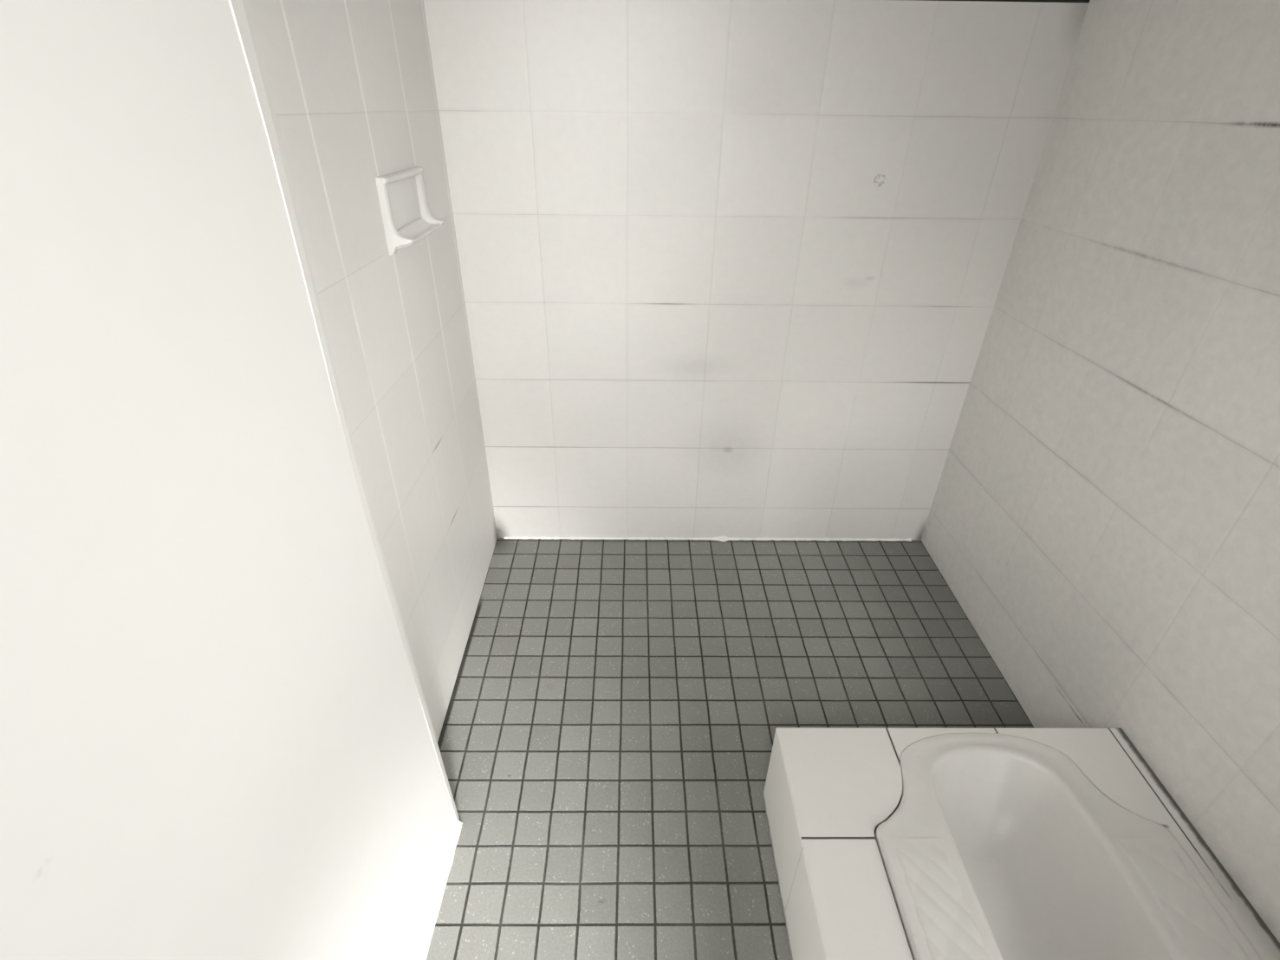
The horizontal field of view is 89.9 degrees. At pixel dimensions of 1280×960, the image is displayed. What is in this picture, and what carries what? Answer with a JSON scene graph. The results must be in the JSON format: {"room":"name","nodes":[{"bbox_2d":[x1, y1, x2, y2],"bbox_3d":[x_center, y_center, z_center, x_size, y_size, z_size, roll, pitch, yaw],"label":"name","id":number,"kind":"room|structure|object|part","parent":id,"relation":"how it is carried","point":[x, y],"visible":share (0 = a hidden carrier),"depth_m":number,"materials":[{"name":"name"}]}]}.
{"room":"bathroom","nodes":[
{"label":"bathroom","id":0,"kind":"room"},
{"bbox_2d":[0,0,457,959],"bbox_3d":[-0.422,0.125,-0.167,0.205,2.350,1.727,0,33,-1],"label":"wall","id":1,"kind":"structure","parent":0,"point":[216,743],"depth_m":0.46,"materials":[{"name":"white paint"}]},
{"bbox_2d":[228,0,459,825],"bbox_3d":[-0.367,-0.340,0.557,0.083,2.350,0.050,0,33,-1],"label":"trim","id":2,"kind":"structure","parent":1,"relation":"attached to","point":[242,9],"depth_m":0.64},
{"bbox_2d":[420,820,462,959],"bbox_3d":[-0.349,0.830,0.901,0.011,0.012,0.709,2,33,1],"label":"trim","id":3,"kind":"structure","parent":1,"relation":"attached to","point":[424,956],"depth_m":1.09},
{"bbox_2d":[247,0,497,741],"bbox_3d":[-0.472,-0.557,0.894,0.120,2.350,0.950,0,33,-1],"label":"wall","id":4,"kind":"structure","parent":0,"point":[351,82],"depth_m":1.09,"materials":[{"name":"tile"}]},
{"bbox_2d":[375,166,445,256],"bbox_3d":[-0.396,-0.476,1.127,0.046,0.127,0.222,0,33,-1],"label":"soap dish","id":5,"kind":"object","parent":4,"relation":"attached to","point":[407,218],"visible":1,"depth_m":1.11,"materials":[{"name":"ceramic"}]},
{"bbox_3d":[-0.417,-0.478,1.126,0.006,0.108,0.209,0,30,-1],"label":"plate","id":6,"kind":"part","parent":5,"relation":"part of","materials":[{"name":"ceramic"}]},
{"bbox_2d":[396,217,443,248],"bbox_3d":[-0.397,-0.444,1.146,0.042,0.032,0.205,0,30,-1],"label":"tray","id":7,"kind":"object","parent":5,"relation":"on","point":[410,230],"depth_m":1.14,"materials":[{"name":"ceramic"}]},
{"bbox_2d":[426,538,1033,959],"bbox_3d":[0.809,0.902,0.933,2.699,0.120,2.720,0,33,-1],"label":"floor","id":8,"kind":"structure","parent":0,"point":[615,710],"depth_m":1.42,"materials":[{"name":"tile"}]},
{"bbox_2d":[762,727,1279,959],"bbox_3d":[0.552,0.742,0.869,0.616,0.213,0.789,0,33,-1],"label":"platform","id":9,"kind":"object","parent":8,"relation":"on","point":[828,792],"visible":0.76,"depth_m":1.02,"materials":[{"name":"tile"}]},
{"bbox_2d":[874,733,1261,959],"bbox_3d":[0.588,0.683,0.931,0.455,0.204,0.594,0,33,-1],"label":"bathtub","id":10,"kind":"object","parent":9,"relation":"on","point":[994,847],"visible":1,"depth_m":0.98,"materials":[{"name":"ceramic"}]},
{"bbox_3d":[0.588,0.674,0.936,0.225,0.174,0.500,0,33,-1],"label":"bowl","id":11,"kind":"part","parent":10,"relation":"part of","materials":[{"name":"ceramic"}]},
{"bbox_2d":[423,0,1088,539],"bbox_3d":[0.218,-0.405,1.633,1.519,1.310,0.120,0,33,-1],"label":"wall","id":12,"kind":"structure","parent":0,"point":[728,268],"depth_m":1.47,"materials":[{"name":"tile"}]},
{"bbox_2d":[504,535,911,541],"bbox_3d":[0.206,0.175,1.928,1.229,0.015,0.014,0,33,-1],"label":"trim","id":13,"kind":"structure","parent":12,"relation":"attached to","point":[723,538],"depth_m":1.93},
{"bbox_2d":[916,0,1089,2],"bbox_3d":[0.225,-0.958,1.269,1.479,0.015,0.096,0,33,-1],"label":"trim","id":14,"kind":"structure","parent":12,"relation":"attached to","point":[1036,1],"depth_m":1.24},
{"bbox_2d":[921,0,1279,942],"bbox_3d":[0.929,-0.401,0.679,0.120,2.350,1.500,0,33,-1],"label":"wall","id":15,"kind":"structure","parent":0,"point":[1104,515],"depth_m":1.09,"materials":[{"name":"tile"}]}
]}

